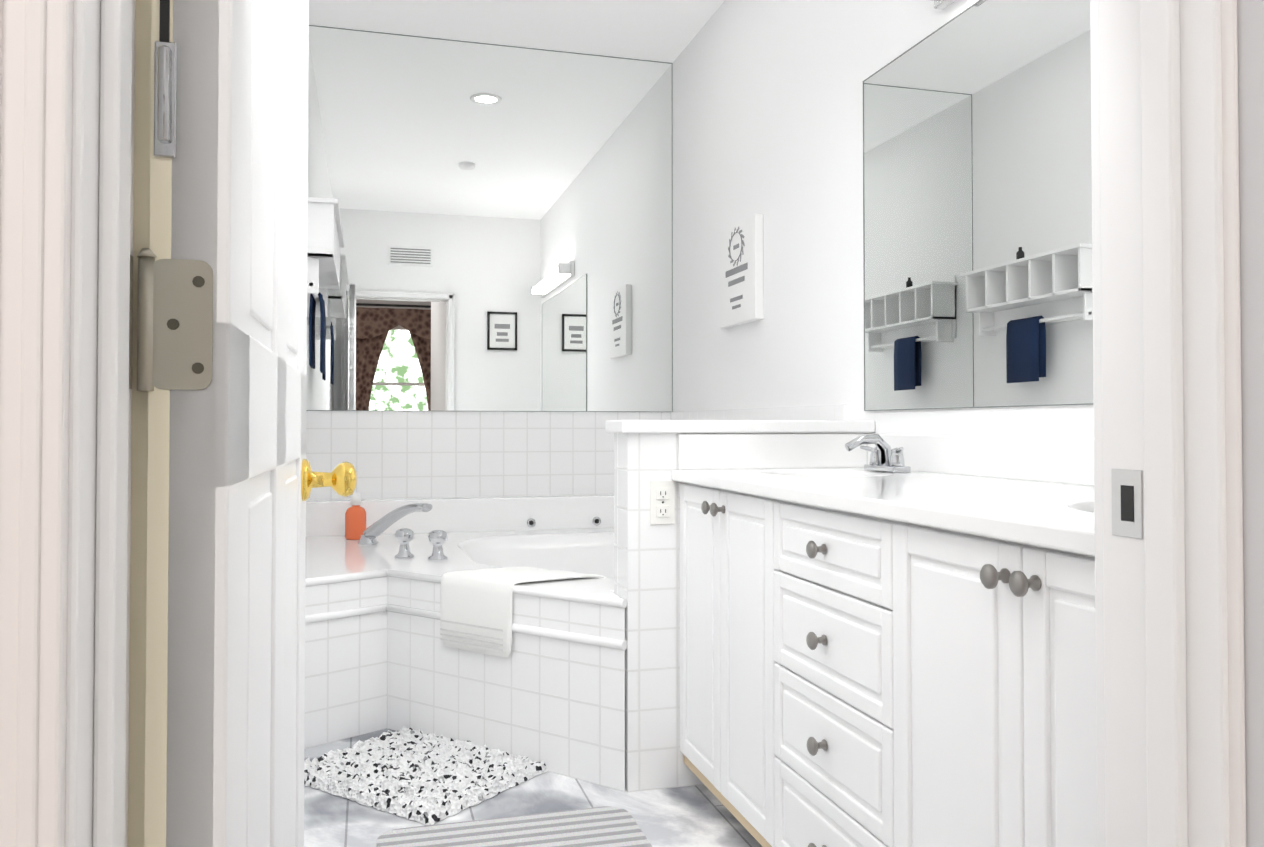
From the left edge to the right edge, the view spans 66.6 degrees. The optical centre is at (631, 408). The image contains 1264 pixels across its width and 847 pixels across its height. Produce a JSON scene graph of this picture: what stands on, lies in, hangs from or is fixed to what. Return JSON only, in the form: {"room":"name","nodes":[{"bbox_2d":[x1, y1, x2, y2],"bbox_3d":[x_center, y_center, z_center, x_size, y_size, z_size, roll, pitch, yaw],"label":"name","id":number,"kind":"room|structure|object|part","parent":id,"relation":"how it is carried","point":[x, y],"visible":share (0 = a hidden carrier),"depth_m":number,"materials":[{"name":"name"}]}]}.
{"room":"bathroom","nodes":[
{"label":"bathroom","id":0,"kind":"room"},
{"bbox_2d":[309,0,724,62],"bbox_3d":[-0.125,-1.734,2.655,1.880,0.050,3.915,0,-1,-15],"label":"ceiling","id":1,"kind":"structure","parent":0,"point":[660,30],"depth_m":4.18,"materials":[{"name":"white paint"}]},
{"bbox_2d":[304,728,761,846],"bbox_3d":[-0.125,1.056,2.606,1.880,0.050,3.915,0,-1,-15],"label":"floor","id":2,"kind":"structure","parent":0,"point":[694,816],"depth_m":2.46,"materials":[{"name":"tile"}]},
{"bbox_2d":[304,726,546,824],"bbox_3d":[-0.614,1.015,2.724,0.607,0.032,0.478,-1,-1,34],"label":"shag rug","id":3,"kind":"object","parent":2,"relation":"on","point":[420,776],"visible":0.98,"depth_m":2.66,"materials":[{"name":"fabric"}]},
{"bbox_2d":[305,494,626,791],"bbox_3d":[-0.368,0.704,3.476,1.671,0.684,1.902,0,-1,-15],"label":"tub","id":4,"kind":"object","parent":2,"relation":"on","point":[549,690],"visible":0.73,"depth_m":3.02,"materials":[{"name":"white tile"}]},
{"bbox_2d":[345,493,365,539],"bbox_3d":[-1.144,0.444,3.984,0.085,0.190,0.086,0,-1,-15],"label":"bottle","id":5,"kind":"object","parent":4,"relation":"on","point":[355,520],"visible":0.96,"depth_m":3.95,"materials":[{"name":"orange plastic"}]},
{"bbox_2d":[358,503,447,560],"bbox_3d":[-0.866,0.448,3.591,0.308,0.169,0.584,0,-1,-15],"label":"faucet","id":6,"kind":"object","parent":4,"relation":"on","point":[369,549],"depth_m":3.62,"materials":[{"name":"silver metal"}]},
{"bbox_3d":[-0.564,0.587,2.827,0.948,0.137,0.750,0,-1,-15],"label":"trim","id":7,"kind":"part","parent":4,"relation":"part of","materials":[{"name":"white tile"}]},
{"bbox_2d":[440,566,605,656],"bbox_3d":[-0.321,0.617,2.980,0.531,0.232,0.312,0,-1,-15],"label":"towel","id":8,"kind":"object","parent":4,"relation":"on","point":[476,610],"visible":0.85,"depth_m":2.89,"materials":[{"name":"white fabric"}]},
{"bbox_2d":[376,806,651,846],"bbox_3d":[-0.203,1.014,1.974,0.615,0.012,0.865,0,-1,-15],"label":"striped rug","id":9,"kind":"object","parent":2,"relation":"on","point":[607,826],"visible":0.95,"depth_m":2.30,"materials":[{"name":"white fabric"}]},
{"bbox_2d":[672,434,1096,846],"bbox_3d":[0.628,0.536,1.855,0.622,0.963,1.753,0,-1,-15],"label":"bathroom vanity","id":10,"kind":"object","parent":2,"relation":"on","point":[887,640],"visible":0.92,"depth_m":1.67,"materials":[{"name":"white wood"}]},
{"bbox_2d":[605,420,874,791],"bbox_3d":[0.313,0.533,2.758,0.757,1.000,0.192,0,-1,-15],"label":"wall","id":11,"kind":"structure","parent":0,"point":[646,570],"depth_m":2.61,"materials":[{"name":"white tile"}]},
{"bbox_2d":[650,480,674,524],"bbox_3d":[0.084,0.255,2.618,0.070,0.120,0.009,0,-1,-15],"label":"electrical outlet plate","id":12,"kind":"object","parent":11,"relation":"attached to","point":[662,501],"visible":0.96,"depth_m":2.62,"materials":[{"name":"white plastic"}]},
{"bbox_2d":[672,0,1093,436],"bbox_3d":[0.731,-0.335,2.874,0.100,2.740,3.700,0,-1,-15],"label":"wall","id":13,"kind":"structure","parent":0,"point":[767,109],"depth_m":3.36,"materials":[{"name":"white paint"}]},
{"bbox_2d":[720,214,763,328],"bbox_3d":[0.420,-0.524,3.741,0.040,0.390,0.370,0,-1,-15],"label":"sign","id":14,"kind":"object","parent":13,"relation":"attached to","point":[741,274],"visible":1,"depth_m":3.68,"materials":[{"name":"white"}]},
{"bbox_2d":[726,227,747,309],"bbox_3d":[0.405,-0.549,3.737,0.009,0.318,0.230,0,-1,-15],"label":"print","id":15,"kind":"object","parent":14,"relation":"attached to","point":[736,237],"depth_m":3.73,"materials":[{"name":"grey paper"}]},
{"bbox_2d":[671,404,846,419],"bbox_3d":[0.422,0.526,3.777,0.008,1.050,1.747,0,-1,-15],"label":"wall tile","id":16,"kind":"structure","parent":13,"relation":"attached to","point":[828,412],"depth_m":3.46,"materials":[{"name":"white tile"}]},
{"bbox_2d":[931,0,956,9],"bbox_3d":[0.902,-1.083,1.855,0.114,0.110,1.220,0,-1,-15],"label":"light bar","id":17,"kind":"object","parent":13,"relation":"attached to","point":[941,4],"visible":1,"depth_m":2.43,"materials":[{"name":"silver metal"}]},
{"bbox_2d":[863,0,1092,410],"bbox_3d":[0.910,-0.495,2.018,0.008,0.975,1.695,0,-1,-15],"label":"vanity mirror","id":18,"kind":"object","parent":13,"relation":"attached to","point":[977,229],"visible":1,"depth_m":2.29,"materials":[{"name":"clear glass"}]},
{"bbox_2d":[1237,0,1263,846],"bbox_3d":[0.817,-0.390,-0.325,0.100,2.740,2.284,0,-1,-15],"label":"wall","id":19,"kind":"structure","parent":0,"point":[1250,25],"depth_m":0.73,"materials":[{"name":"white paint"}]},
{"bbox_3d":[-0.631,-0.307,4.470,1.880,2.740,0.100,0,-1,-15],"label":"wall","id":20,"kind":"structure","parent":0,"visible":0},
{"bbox_2d":[306,411,670,500],"bbox_3d":[-0.617,0.537,4.403,1.676,1.050,0.008,0,-1,-15],"label":"wall tile","id":21,"kind":"structure","parent":20,"relation":"attached to","point":[415,454],"depth_m":4.37,"materials":[{"name":"white tile"}]},
{"bbox_2d":[306,25,672,411],"bbox_3d":[-0.616,-0.832,4.424,1.679,1.690,0.013,0,-1,-15],"label":"mirror","id":22,"kind":"object","parent":20,"relation":"attached to","point":[506,218],"visible":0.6,"depth_m":4.41,"materials":[{"name":"clear glass"}]},
{"bbox_3d":[-0.986,-0.343,2.402,0.100,2.740,3.700,0,-1,-15],"label":"wall","id":23,"kind":"structure","parent":0,"visible":0},
{"bbox_2d":[307,197,343,373],"bbox_3d":[-1.196,-0.463,3.674,0.164,0.646,0.860,0,-1,-15],"label":"cubby shelf","id":24,"kind":"object","parent":23,"relation":"attached to","point":[325,242],"visible":0.65,"depth_m":3.38,"materials":[{"name":"white wood"}]},
{"bbox_2d":[309,292,325,373],"bbox_3d":[-1.213,-0.292,3.708,0.054,0.304,0.220,0,-1,-15],"label":"towel","id":25,"kind":"object","parent":24,"relation":"hanging from","point":[319,300],"depth_m":3.63,"materials":[{"name":"blue fabric"}]},
{"bbox_3d":[0.058,-1.397,0.729,0.835,0.690,0.115,0,-1,-15],"label":"wall","id":26,"kind":"structure","parent":0,"visible":0},
{"bbox_2d":[154,0,176,157],"bbox_3d":[-0.321,-0.256,0.661,0.014,0.165,0.010,0,-1,-15],"label":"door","id":27,"kind":"structure","parent":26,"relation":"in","point":[165,98],"depth_m":0.66,"materials":[{"name":"white wood"}]},
{"bbox_3d":[-0.323,-0.296,0.665,0.006,0.085,0.003,0,-1,-15],"label":"dark door latch","id":28,"kind":"part","parent":27,"relation":"part of","materials":[{"name":"grey metal"}]},
{"bbox_2d":[129,0,356,846],"bbox_3d":[-0.401,-0.011,1.029,0.200,2.008,0.833,0,-1,-15],"label":"door","id":29,"kind":"structure","parent":26,"relation":"in","point":[244,479],"depth_m":0.71,"materials":[{"name":"white paint"}]},
{"bbox_2d":[144,0,172,846],"bbox_3d":[-0.325,-0.017,0.661,0.014,2.004,0.001,0,-1,-15],"label":"door slab edge","id":30,"kind":"structure","parent":29,"relation":"attached to","point":[157,563],"depth_m":0.66,"materials":[{"name":"beige wood"}]},
{"bbox_3d":[-0.313,-0.056,0.649,0.052,1.598,0.052,0,-1,-15],"label":"door hinge","id":31,"kind":"part","parent":29,"relation":"part of","materials":[{"name":"silver metal"}]},
{"bbox_2d":[167,276,204,373],"bbox_3d":[-0.308,-0.053,0.664,0.024,1.568,0.001,0,-1,-15],"label":"screws","id":32,"kind":"object","parent":29,"relation":"attached to","point":[174,324],"visible":1,"depth_m":0.67,"materials":[{"name":"grey metal"}]},
{"bbox_3d":[-0.498,0.101,1.380,0.200,0.060,0.102,0,-1,-15],"label":"door knob","id":33,"kind":"part","parent":29,"relation":"part of","materials":[{"name":"gold metal"}]},
{"bbox_2d":[0,0,1245,846],"bbox_3d":[0.057,-0.043,0.707,0.899,2.082,0.167,0,-1,-15],"label":"door frame","id":34,"kind":"structure","parent":26,"relation":"attached to","point":[1161,628],"depth_m":0.73,"materials":[{"name":"white wood"}]},
{"bbox_3d":[-0.340,-0.018,0.668,0.017,2.030,0.001,0,-1,-15],"label":"jamb hinge rebate","id":35,"kind":"part","parent":34,"relation":"part of","materials":[{"name":"beige wood"}]},
{"bbox_2d":[1111,469,1142,538],"bbox_3d":[0.431,0.082,0.839,0.003,0.059,0.035,0,-1,-15],"label":"strike plate","id":36,"kind":"object","parent":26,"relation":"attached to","point":[1127,502],"visible":1,"depth_m":0.84,"materials":[{"name":"silver metal"}]}
]}

